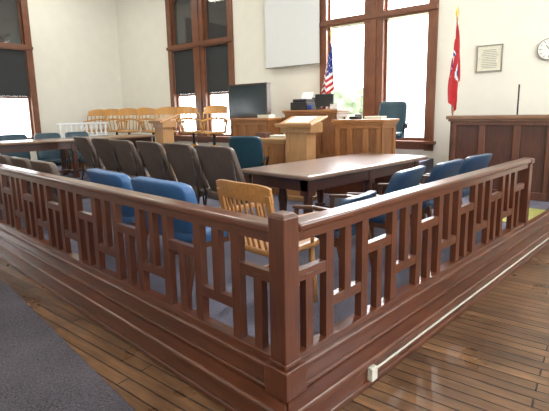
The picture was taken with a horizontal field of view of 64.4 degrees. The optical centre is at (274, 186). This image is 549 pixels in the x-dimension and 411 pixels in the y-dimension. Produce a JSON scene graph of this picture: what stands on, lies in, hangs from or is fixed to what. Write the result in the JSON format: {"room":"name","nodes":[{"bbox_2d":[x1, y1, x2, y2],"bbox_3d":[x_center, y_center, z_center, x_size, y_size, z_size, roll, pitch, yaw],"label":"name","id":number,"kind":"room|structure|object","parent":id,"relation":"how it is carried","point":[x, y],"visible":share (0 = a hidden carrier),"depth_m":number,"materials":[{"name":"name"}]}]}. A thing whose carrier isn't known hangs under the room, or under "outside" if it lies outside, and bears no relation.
{"room":"courtroom","nodes":[
{"label":"courtroom","id":0,"kind":"room"},
{"bbox_2d":[0,0,124,159],"bbox_3d":[-8.606,-2.764,10.032,0.300,5.750,11.300,6,12,37],"label":"wall","id":1,"kind":"structure","parent":0,"point":[75,42],"depth_m":13.10,"materials":[{"name":"beige paint"}]},
{"bbox_2d":[0,0,40,138],"bbox_3d":[-7.520,-3.159,11.189,0.290,4.360,2.660,6,12,37],"label":"window","id":2,"kind":"structure","parent":1,"relation":"in","point":[17,71],"depth_m":11.85,"materials":[{"name":"brown wood"}]},
{"bbox_2d":[0,0,20,43],"bbox_3d":[-7.207,-4.522,11.540,0.010,1.400,0.900,6,12,37],"label":"blind","id":3,"kind":"object","parent":2,"relation":"attached to","point":[10,13],"depth_m":11.70,"materials":[{"name":"fabric"}]},
{"bbox_2d":[0,49,29,95],"bbox_3d":[-7.123,-3.067,11.743,0.008,1.220,0.880,6,12,37],"label":"roller blind","id":4,"kind":"object","parent":2,"relation":"attached to","point":[14,75],"depth_m":11.82,"materials":[{"name":"fabric"}]},
{"bbox_2d":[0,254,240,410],"bbox_3d":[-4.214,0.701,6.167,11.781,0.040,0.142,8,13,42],"label":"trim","id":5,"kind":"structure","parent":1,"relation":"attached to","point":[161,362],"depth_m":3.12,"materials":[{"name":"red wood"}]},
{"bbox_2d":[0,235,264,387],"bbox_3d":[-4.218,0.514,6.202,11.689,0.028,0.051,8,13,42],"label":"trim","id":6,"kind":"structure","parent":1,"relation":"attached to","point":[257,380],"depth_m":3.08,"materials":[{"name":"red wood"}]},
{"bbox_2d":[0,225,268,380],"bbox_3d":[-4.218,0.464,6.204,11.677,0.126,0.034,8,13,42],"label":"trim","id":7,"kind":"structure","parent":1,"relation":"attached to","point":[235,359],"depth_m":3.09,"materials":[{"name":"red wood"}]},
{"bbox_2d":[0,238,286,410],"bbox_3d":[-4.217,0.559,6.138,11.787,0.040,0.151,8,13,42],"label":"trim","id":8,"kind":"structure","parent":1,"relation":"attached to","point":[249,390],"depth_m":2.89,"materials":[{"name":"red wood"}]},
{"bbox_2d":[0,245,548,410],"bbox_3d":[-1.998,0.823,5.765,16.550,0.150,11.600,6,12,37],"label":"floor","id":9,"kind":"structure","parent":0,"point":[494,355],"depth_m":2.93,"materials":[{"name":"brown wood"}]},
{"bbox_2d":[0,279,134,410],"bbox_3d":[-3.682,1.081,3.946,2.060,0.012,15.499,-10,13,-44],"label":"carpet runner","id":10,"kind":"object","parent":9,"relation":"on","point":[39,371],"visible":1,"depth_m":2.87,"materials":[{"name":"grey carpet"}]},
{"bbox_2d":[1,166,548,344],"bbox_3d":[-2.026,0.051,8.982,7.604,0.200,12.544,-10,13,-44],"label":"floor","id":11,"kind":"structure","parent":0,"point":[221,312],"depth_m":4.04,"materials":[{"name":"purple carpet"}]},
{"bbox_2d":[0,155,12,186],"bbox_3d":[-3.902,-0.081,6.743,0.638,0.883,0.660,-10,13,-43],"label":"chair","id":12,"kind":"object","parent":11,"relation":"on","point":[4,159],"visible":0.23,"depth_m":6.31,"materials":[{"name":"fabric"}]},
{"bbox_2d":[0,134,30,159],"bbox_3d":[-5.498,-0.578,9.323,0.550,1.063,0.664,-9,12,-38],"label":"chair","id":13,"kind":"object","parent":11,"relation":"on","point":[27,155],"visible":0.31,"depth_m":9.44,"materials":[{"name":"blue leather"}]},
{"bbox_2d":[9,156,55,201],"bbox_3d":[-3.312,-0.001,6.205,0.660,0.883,0.638,8,13,43],"label":"chair","id":14,"kind":"object","parent":11,"relation":"on","point":[24,163],"visible":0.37,"depth_m":5.83,"materials":[{"name":"fabric"}]},
{"bbox_2d":[34,133,69,172],"bbox_3d":[-4.999,-0.669,9.805,0.550,1.063,0.664,-9,13,-40],"label":"chair","id":15,"kind":"object","parent":11,"relation":"on","point":[53,156],"visible":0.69,"depth_m":9.81,"materials":[{"name":"blue leather"}]},
{"bbox_2d":[30,160,89,201],"bbox_3d":[-2.722,0.079,5.668,0.660,0.883,0.638,8,13,42],"label":"chair","id":16,"kind":"object","parent":11,"relation":"on","point":[41,166],"visible":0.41,"depth_m":5.31,"materials":[{"name":"fabric"}]},
{"bbox_2d":[7,167,147,193],"bbox_3d":[-4.333,-0.136,9.211,3.700,0.180,1.100,-10,13,-44],"label":"platform","id":17,"kind":"object","parent":11,"relation":"on","point":[70,175],"visible":0.05,"depth_m":9.15,"materials":[{"name":"purple carpet"}]},
{"bbox_2d":[0,134,154,177],"bbox_3d":[-4.307,-0.615,9.130,3.650,0.790,0.950,-10,13,-44],"label":"table","id":18,"kind":"object","parent":17,"relation":"on","point":[10,146],"visible":0.66,"depth_m":8.77,"materials":[{"name":"brown wood"}]},
{"bbox_2d":[57,122,108,171],"bbox_3d":[-4.773,-0.989,11.033,0.070,1.270,1.300,6,12,37],"label":"balustrade","id":19,"kind":"object","parent":11,"relation":"on","point":[80,123],"visible":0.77,"depth_m":10.94,"materials":[{"name":"paint"}]},
{"bbox_2d":[65,132,100,171],"bbox_3d":[-4.505,-0.759,10.282,0.664,1.063,0.550,7,12,39],"label":"chair","id":20,"kind":"object","parent":11,"relation":"on","point":[67,134],"visible":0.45,"depth_m":10.24,"materials":[{"name":"blue leather"}]},
{"bbox_2d":[73,137,105,179],"bbox_3d":[-3.325,-0.429,8.229,0.682,1.053,0.700,-10,13,-42],"label":"chair","id":21,"kind":"object","parent":11,"relation":"on","point":[84,144],"visible":0.68,"depth_m":7.94,"materials":[{"name":"fabric"}]},
{"bbox_2d":[92,138,123,172],"bbox_3d":[-2.712,-0.339,7.628,0.700,1.053,0.682,8,13,43],"label":"chair","id":22,"kind":"object","parent":11,"relation":"on","point":[103,147],"visible":0.48,"depth_m":7.39,"materials":[{"name":"fabric"}]},
{"bbox_2d":[110,139,150,177],"bbox_3d":[-2.173,-0.242,6.990,0.682,1.053,0.700,-10,13,-43],"label":"chair","id":23,"kind":"object","parent":11,"relation":"on","point":[126,153],"visible":0.63,"depth_m":6.71,"materials":[{"name":"fabric"}]},
{"bbox_2d":[87,168,177,267],"bbox_3d":[-1.468,0.250,4.490,0.655,0.894,0.890,-10,13,-44],"label":"chair","id":24,"kind":"object","parent":11,"relation":"on","point":[110,178],"visible":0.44,"depth_m":4.10,"materials":[{"name":"blue fabric"}]},
{"bbox_2d":[0,164,306,403],"bbox_3d":[-3.362,0.148,5.404,9.484,0.983,0.167,8,13,42],"label":"railing","id":25,"kind":"object","parent":11,"relation":"on","point":[285,373],"visible":1,"depth_m":2.83,"materials":[{"name":"red wood"}]},
{"bbox_2d":[148,114,178,174],"bbox_3d":[-2.277,-0.790,9.126,0.380,1.419,0.515,6,12,37],"label":"lectern","id":26,"kind":"object","parent":11,"relation":"on","point":[164,130],"visible":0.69,"depth_m":8.98,"materials":[{"name":"brown wood"}]},
{"bbox_2d":[136,141,197,199],"bbox_3d":[-1.588,-0.159,6.437,0.682,1.053,0.700,-10,13,-41],"label":"chair","id":27,"kind":"object","parent":11,"relation":"on","point":[153,155],"visible":0.55,"depth_m":6.15,"materials":[{"name":"fabric"}]},
{"bbox_2d":[138,148,206,178],"bbox_3d":[-3.035,-0.776,11.950,6.200,0.480,1.980,6,12,37],"label":"dais","id":28,"kind":"object","parent":11,"relation":"on","point":[194,148],"visible":0.02,"depth_m":10.90,"materials":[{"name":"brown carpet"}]},
{"bbox_2d":[83,109,106,133],"bbox_3d":[-5.193,-1.695,12.740,0.653,1.131,0.754,-2,10,-3],"label":"chair","id":29,"kind":"object","parent":28,"relation":"on","point":[98,112],"visible":0.46,"depth_m":12.91,"materials":[{"name":"brown wood"}]},
{"bbox_2d":[103,109,127,134],"bbox_3d":[-4.505,-1.647,12.378,0.653,1.131,0.754,-7,11,-31],"label":"chair","id":30,"kind":"object","parent":28,"relation":"on","point":[108,112],"visible":0.54,"depth_m":12.49,"materials":[{"name":"brown wood"}]},
{"bbox_2d":[116,108,139,150],"bbox_3d":[-3.930,-1.559,11.792,0.653,1.131,0.754,-3,10,-14],"label":"chair","id":31,"kind":"object","parent":28,"relation":"on","point":[126,111],"visible":0.69,"depth_m":11.94,"materials":[{"name":"brown wood"}]},
{"bbox_2d":[136,108,158,141],"bbox_3d":[-3.228,-1.511,11.431,0.653,1.131,0.754,-9,12,-39],"label":"chair","id":32,"kind":"object","parent":28,"relation":"on","point":[140,111],"visible":0.61,"depth_m":11.51,"materials":[{"name":"brown wood"}]},
{"bbox_2d":[154,107,178,132],"bbox_3d":[-2.660,-1.417,10.811,0.653,1.131,0.754,-2,10,-5],"label":"chair","id":33,"kind":"object","parent":28,"relation":"on","point":[163,111],"visible":0.29,"depth_m":11.00,"materials":[{"name":"brown wood"}]},
{"bbox_2d":[176,106,205,147],"bbox_3d":[-1.983,-1.366,10.431,0.653,1.131,0.754,-8,12,-34],"label":"chair","id":34,"kind":"object","parent":28,"relation":"on","point":[182,110],"visible":0.82,"depth_m":10.53,"materials":[{"name":"brown wood"}]},
{"bbox_2d":[199,105,227,145],"bbox_3d":[-1.353,-1.284,9.875,0.653,1.131,0.754,-1,10,3],"label":"chair","id":35,"kind":"object","parent":28,"relation":"on","point":[213,109],"visible":0.83,"depth_m":10.01,"materials":[{"name":"brown wood"}]},
{"bbox_2d":[131,176,233,289],"bbox_3d":[-0.793,0.344,3.853,0.890,0.894,0.655,8,13,42],"label":"chair","id":36,"kind":"object","parent":11,"relation":"on","point":[183,230],"visible":0.36,"depth_m":3.50,"materials":[{"name":"fabric"}]},
{"bbox_2d":[163,143,229,205],"bbox_3d":[-1.044,-0.074,5.871,0.682,1.053,0.700,-10,13,-41],"label":"chair","id":37,"kind":"object","parent":11,"relation":"on","point":[183,158],"visible":0.6,"depth_m":5.58,"materials":[{"name":"fabric"}]},
{"bbox_2d":[195,145,247,211],"bbox_3d":[-0.509,0.006,5.334,0.682,1.053,0.700,-10,13,-44],"label":"chair","id":38,"kind":"object","parent":11,"relation":"on","point":[217,162],"visible":0.56,"depth_m":5.07,"materials":[{"name":"fabric"}]},
{"bbox_2d":[229,136,268,183],"bbox_3d":[-0.421,-0.333,7.288,0.619,1.059,0.690,1,10,11],"label":"office chair","id":39,"kind":"object","parent":11,"relation":"on","point":[248,150],"visible":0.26,"depth_m":6.98,"materials":[{"name":"blue leather"}]},
{"bbox_2d":[216,179,319,301],"bbox_3d":[-0.031,0.402,3.204,0.596,0.959,0.620,-10,13,-44],"label":"armchair","id":40,"kind":"object","parent":11,"relation":"on","point":[261,195],"visible":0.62,"depth_m":3.01,"materials":[{"name":"brown wood"}]},
{"bbox_2d":[252,138,285,194],"bbox_3d":[-0.022,-0.391,7.832,0.880,0.980,0.500,6,12,37],"label":"desk","id":41,"kind":"object","parent":11,"relation":"on","point":[275,148],"visible":0.21,"depth_m":7.53,"materials":[{"name":"brown wood"}]},
{"bbox_2d":[255,132,272,137],"bbox_3d":[-0.186,-0.936,7.871,0.270,0.088,0.210,8,13,42],"label":"book","id":42,"kind":"object","parent":41,"relation":"on","point":[259,134],"visible":0.84,"depth_m":7.79,"materials":[{"name":"brown paper"}]},
{"bbox_2d":[261,138,285,143],"bbox_3d":[-0.031,-0.833,7.758,0.880,0.085,0.500,6,12,37],"label":"countertop","id":43,"kind":"structure","parent":41,"relation":"on","point":[264,140],"depth_m":7.45,"materials":[{"name":"brown wood"}]},
{"bbox_2d":[270,135,285,137],"bbox_3d":[0.100,-0.887,7.667,0.300,0.048,0.220,4,11,26],"label":"paper stack","id":44,"kind":"object","parent":41,"relation":"on","point":[271,136],"visible":0.69,"depth_m":7.57,"materials":[{"name":"white paper"}]},
{"bbox_2d":[274,116,327,201],"bbox_3d":[0.442,-0.475,7.168,0.700,1.349,0.515,6,12,37],"label":"lectern","id":45,"kind":"object","parent":11,"relation":"on","point":[300,137],"visible":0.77,"depth_m":7.02,"materials":[{"name":"brown wood"}]},
{"bbox_2d":[285,116,316,122],"bbox_3d":[0.433,-1.087,7.068,0.420,0.104,0.310,6,12,37],"label":"open book","id":46,"kind":"object","parent":45,"relation":"on","point":[299,119],"visible":1,"depth_m":7.04,"materials":[{"name":"paper"}]},
{"bbox_2d":[241,152,427,213],"bbox_3d":[0.912,0.043,5.816,2.620,0.760,1.080,-10,13,-44],"label":"table","id":47,"kind":"object","parent":11,"relation":"on","point":[307,177],"visible":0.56,"depth_m":5.24,"materials":[{"name":"brown wood"}]},
{"bbox_2d":[292,190,376,264],"bbox_3d":[0.524,0.403,3.807,0.626,0.744,0.630,7,12,38],"label":"chair","id":48,"kind":"object","parent":11,"relation":"on","point":[348,199],"visible":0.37,"depth_m":3.59,"materials":[{"name":"blue fabric"}]},
{"bbox_2d":[243,158,433,194],"bbox_3d":[0.970,-0.331,8.864,3.850,0.480,2.080,6,12,37],"label":"dais","id":49,"kind":"object","parent":11,"relation":"on","point":[357,187],"visible":0.02,"depth_m":7.42,"materials":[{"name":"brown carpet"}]},
{"bbox_2d":[230,117,284,135],"bbox_3d":[-0.349,-1.047,9.288,1.040,0.840,0.630,6,12,37],"label":"bench","id":50,"kind":"object","parent":49,"relation":"on","point":[240,126],"visible":0.48,"depth_m":9.02,"materials":[{"name":"brown wood"}]},
{"bbox_2d":[228,82,270,117],"bbox_3d":[-0.546,-1.842,9.346,1.080,0.715,0.130,6,12,37],"label":"television","id":51,"kind":"object","parent":50,"relation":"on","point":[250,100],"visible":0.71,"depth_m":9.27,"materials":[{"name":"black plastic"}]},
{"bbox_2d":[230,117,284,121],"bbox_3d":[-0.356,-1.419,9.225,1.040,0.085,0.630,6,12,37],"label":"countertop","id":52,"kind":"structure","parent":50,"relation":"on","point":[277,119],"depth_m":8.95,"materials":[{"name":"brown wood"}]},
{"bbox_2d":[257,115,274,117],"bbox_3d":[-0.172,-1.447,8.938,0.286,0.058,0.226,5,11,31],"label":"paper stack","id":53,"kind":"object","parent":50,"relation":"on","point":[259,116],"visible":1,"depth_m":8.85,"materials":[{"name":"white paper"}]},
{"bbox_2d":[282,109,349,158],"bbox_3d":[0.832,-1.061,8.818,1.280,0.980,0.530,6,12,37],"label":"bench","id":54,"kind":"object","parent":49,"relation":"on","point":[325,139],"visible":0.47,"depth_m":8.46,"materials":[{"name":"brown wood"}]},
{"bbox_2d":[290,92,315,109],"bbox_3d":[0.591,-1.751,8.899,0.400,0.361,0.383,6,12,37],"label":"printer","id":55,"kind":"object","parent":54,"relation":"on","point":[306,99],"visible":0.88,"depth_m":8.81,"materials":[{"name":"black plastic"}]},
{"bbox_2d":[301,92,313,98],"bbox_3d":[0.673,-1.869,8.991,0.260,0.163,0.106,6,12,37],"label":"paper tray","id":56,"kind":"object","parent":55,"relation":"on","point":[306,95],"depth_m":8.99,"materials":[{"name":"white paper"}]},
{"bbox_2d":[282,109,349,114],"bbox_3d":[0.823,-1.502,8.743,1.280,0.085,0.530,6,12,37],"label":"countertop","id":57,"kind":"structure","parent":54,"relation":"on","point":[325,111],"depth_m":8.46,"materials":[{"name":"brown wood"}]},
{"bbox_2d":[315,94,333,109],"bbox_3d":[0.980,-1.670,8.559,0.380,0.300,0.180,4,11,26],"label":"computer monitor","id":58,"kind":"object","parent":54,"relation":"on","point":[324,100],"visible":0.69,"depth_m":8.54,"materials":[{"name":"black plastic"}]},
{"bbox_2d":[329,104,341,108],"bbox_3d":[1.173,-1.539,8.369,0.173,0.098,0.173,6,12,37],"label":"tissue box","id":59,"kind":"object","parent":54,"relation":"on","point":[332,106],"visible":0.93,"depth_m":8.31,"materials":[{"name":"white paint"}]},
{"bbox_2d":[321,27,333,108],"bbox_3d":[1.138,-1.948,9.048,0.287,2.640,0.220,-7,11,-33],"label":"flag","id":60,"kind":"object","parent":49,"relation":"on","point":[328,83],"visible":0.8,"depth_m":8.96,"materials":[{"name":"multicoloured fabric"}]},
{"bbox_2d":[331,118,398,155],"bbox_3d":[1.548,-0.756,7.469,0.950,0.800,0.660,6,12,37],"label":"stand","id":61,"kind":"object","parent":49,"relation":"on","point":[351,136],"visible":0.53,"depth_m":7.24,"materials":[{"name":"brown wood"}]},
{"bbox_2d":[349,114,361,118],"bbox_3d":[1.398,-1.209,7.514,0.160,0.085,0.200,6,12,37],"label":"telephone","id":62,"kind":"object","parent":61,"relation":"on","point":[357,116],"visible":0.92,"depth_m":7.45,"materials":[{"name":"black plastic"}]},
{"bbox_2d":[331,118,398,124],"bbox_3d":[1.541,-1.108,7.410,0.950,0.085,0.660,6,12,37],"label":"countertop","id":63,"kind":"structure","parent":61,"relation":"on","point":[338,121],"depth_m":7.14,"materials":[{"name":"brown wood"}]},
{"bbox_2d":[364,116,386,118],"bbox_3d":[1.691,-1.160,7.302,0.302,0.048,0.222,6,12,37],"label":"paper stack","id":64,"kind":"object","parent":61,"relation":"on","point":[365,117],"visible":0.91,"depth_m":7.22,"materials":[{"name":"white paper"}]},
{"bbox_2d":[379,101,407,138],"bbox_3d":[2.204,-1.070,8.288,0.619,1.119,0.699,3,11,25],"label":"office chair","id":65,"kind":"object","parent":49,"relation":"on","point":[391,109],"visible":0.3,"depth_m":8.32,"materials":[{"name":"blue leather"}]},
{"bbox_2d":[346,166,425,260],"bbox_3d":[1.092,0.234,4.321,0.660,0.884,0.710,7,12,39],"label":"chair","id":66,"kind":"object","parent":11,"relation":"on","point":[408,178],"visible":0.29,"depth_m":4.02,"materials":[{"name":"blue fabric"}]},
{"bbox_2d":[298,157,534,359],"bbox_3d":[1.475,0.350,3.643,3.950,0.860,0.130,-10,13,-44],"label":"railing","id":67,"kind":"object","parent":11,"relation":"on","point":[485,210],"visible":0.91,"depth_m":3.05,"materials":[{"name":"red wood"}]},
{"bbox_2d":[410,159,463,238],"bbox_3d":[1.689,0.130,4.870,0.660,0.884,0.710,8,13,43],"label":"chair","id":68,"kind":"object","parent":11,"relation":"on","point":[442,170],"visible":0.36,"depth_m":4.54,"materials":[{"name":"blue fabric"}]},
{"bbox_2d":[448,5,459,115],"bbox_3d":[3.139,-1.534,7.664,0.225,3.170,0.222,1,10,13],"label":"state flag","id":69,"kind":"object","parent":11,"relation":"on","point":[454,77],"visible":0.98,"depth_m":7.51,"materials":[{"name":"red fabric"}]},
{"bbox_2d":[422,153,491,219],"bbox_3d":[2.271,0.024,5.432,0.710,0.884,0.660,-9,13,-41],"label":"chair","id":70,"kind":"object","parent":11,"relation":"on","point":[471,163],"visible":0.21,"depth_m":5.09,"materials":[{"name":"blue fabric"}]},
{"bbox_2d":[446,114,548,201],"bbox_3d":[3.664,-0.506,7.102,1.620,1.310,0.460,6,12,37],"label":"partition","id":71,"kind":"object","parent":11,"relation":"on","point":[507,138],"depth_m":6.86,"materials":[{"name":"brown wood"}]},
{"bbox_2d":[446,114,548,121],"bbox_3d":[3.653,-1.105,7.001,1.620,0.095,0.460,6,12,37],"label":"countertop","id":72,"kind":"structure","parent":71,"relation":"on","point":[535,117],"depth_m":6.83,"materials":[{"name":"brown wood"}]},
{"bbox_2d":[516,84,519,114],"bbox_3d":[4.062,-0.804,7.353,0.240,1.800,0.240,-10,13,-44],"label":"microphone stand","id":73,"kind":"object","parent":71,"relation":"on","point":[518,84],"visible":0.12,"depth_m":7.24,"materials":[{"name":"metal"}]},
{"bbox_2d":[502,208,545,222],"bbox_3d":[3.228,0.370,5.867,1.050,0.012,0.560,-10,13,-44],"label":"floor mat","id":74,"kind":"object","parent":11,"relation":"on","point":[533,212],"visible":0.02,"depth_m":5.87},
{"bbox_2d":[115,0,548,166],"bbox_3d":[1.251,-2.911,9.782,16.250,5.750,0.300,6,12,37],"label":"wall","id":75,"kind":"structure","parent":0,"point":[520,26],"depth_m":8.35,"materials":[{"name":"beige paint"}]},
{"bbox_2d":[165,0,234,142],"bbox_3d":[-2.050,-3.413,12.075,2.660,4.360,0.290,6,12,37],"label":"window","id":76,"kind":"structure","parent":75,"relation":"in","point":[200,37],"depth_m":12.01,"materials":[{"name":"brown wood"}]},
{"bbox_2d":[174,0,191,44],"bbox_3d":[-2.551,-4.744,12.321,0.900,1.400,0.010,6,12,37],"label":"blind","id":77,"kind":"object","parent":76,"relation":"attached to","point":[182,8],"depth_m":12.37,"materials":[{"name":"fabric"}]},
{"bbox_2d":[174,49,194,94],"bbox_3d":[-2.566,-3.284,12.510,0.880,1.220,0.008,6,12,37],"label":"roller blind","id":78,"kind":"object","parent":76,"relation":"attached to","point":[184,84],"depth_m":12.53,"materials":[{"name":"fabric"}]},
{"bbox_2d":[206,0,226,39],"bbox_3d":[-1.501,-4.630,11.528,0.900,1.400,0.010,6,12,37],"label":"blind","id":79,"kind":"object","parent":76,"relation":"attached to","point":[216,14],"depth_m":11.59,"materials":[{"name":"fabric"}]},
{"bbox_2d":[205,44,228,92],"bbox_3d":[-1.516,-3.171,11.718,0.880,1.220,0.008,6,12,37],"label":"roller blind","id":80,"kind":"object","parent":76,"relation":"attached to","point":[216,56],"depth_m":11.74,"materials":[{"name":"fabric"}]},
{"bbox_2d":[265,0,319,68],"bbox_3d":[0.382,-3.953,9.938,1.640,2.355,0.170,6,12,37],"label":"projection screen","id":81,"kind":"object","parent":75,"relation":"attached to","point":[291,26],"visible":1,"depth_m":9.98,"materials":[{"name":"fabric"}]},
{"bbox_2d":[319,0,438,150],"bbox_3d":[2.061,-2.967,8.972,2.660,4.360,0.290,6,12,37],"label":"window","id":82,"kind":"structure","parent":75,"relation":"in","point":[376,17],"depth_m":8.87,"materials":[{"name":"brown wood"}]},
{"bbox_2d":[302,209,548,378],"bbox_3d":[2.551,0.589,4.699,7.009,0.126,0.028,-10,13,-44],"label":"trim","id":83,"kind":"structure","parent":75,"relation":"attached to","point":[316,367],"depth_m":3.11,"materials":[{"name":"red wood"}]},
{"bbox_2d":[476,44,502,72],"bbox_3d":[3.798,-2.270,7.709,0.420,0.460,0.030,6,12,37],"label":"framed notice","id":84,"kind":"object","parent":75,"relation":"attached to","point":[489,58],"visible":1,"depth_m":7.70,"materials":[{"name":"grey paper"}]},
{"bbox_2d":[537,38,548,59],"bbox_3d":[4.506,-2.260,7.148,0.348,0.348,0.060,6,12,37],"label":"wall clock","id":85,"kind":"object","parent":75,"relation":"attached to","point":[543,47],"visible":1,"depth_m":7.17,"materials":[{"name":"grey plastic"}]},
{"bbox_2d":[287,224,548,410],"bbox_3d":[2.555,0.684,4.632,7.119,0.040,0.148,-10,13,-44],"label":"trim","id":86,"kind":"structure","parent":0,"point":[320,389],"depth_m":2.89,"materials":[{"name":"red wood"}]},
{"bbox_2d":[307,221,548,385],"bbox_3d":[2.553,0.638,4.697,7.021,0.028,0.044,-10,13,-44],"label":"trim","id":87,"kind":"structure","parent":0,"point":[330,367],"depth_m":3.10,"materials":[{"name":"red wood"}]},
{"bbox_2d":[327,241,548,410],"bbox_3d":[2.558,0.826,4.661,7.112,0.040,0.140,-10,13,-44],"label":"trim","id":88,"kind":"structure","parent":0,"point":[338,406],"depth_m":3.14,"materials":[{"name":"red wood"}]},
{"bbox_2d":[367,237,548,381],"bbox_3d":[2.731,0.749,4.723,6.035,0.085,0.037,-10,13,-44],"label":"conduit","id":89,"kind":"object","parent":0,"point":[372,370],"visible":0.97,"depth_m":3.13,"materials":[{"name":"white plastic"}]},
{"label":"outside","id":90,"kind":"structure","parent":0,"visible":0},
{"bbox_3d":[0.314,0.745,23.805,90.000,0.200,90.000,-10,13,-44],"label":"ground","id":91,"kind":"structure","parent":90,"visible":0},
{"bbox_2d":[332,82,362,118],"bbox_3d":[4.021,-2.779,24.954,4.430,6.239,4.324,-10,13,-44],"label":"tree","id":92,"kind":"object","parent":91,"relation":"on","point":[349,97],"visible":0.12,"depth_m":23.08,"materials":[{"name":"green plant"}]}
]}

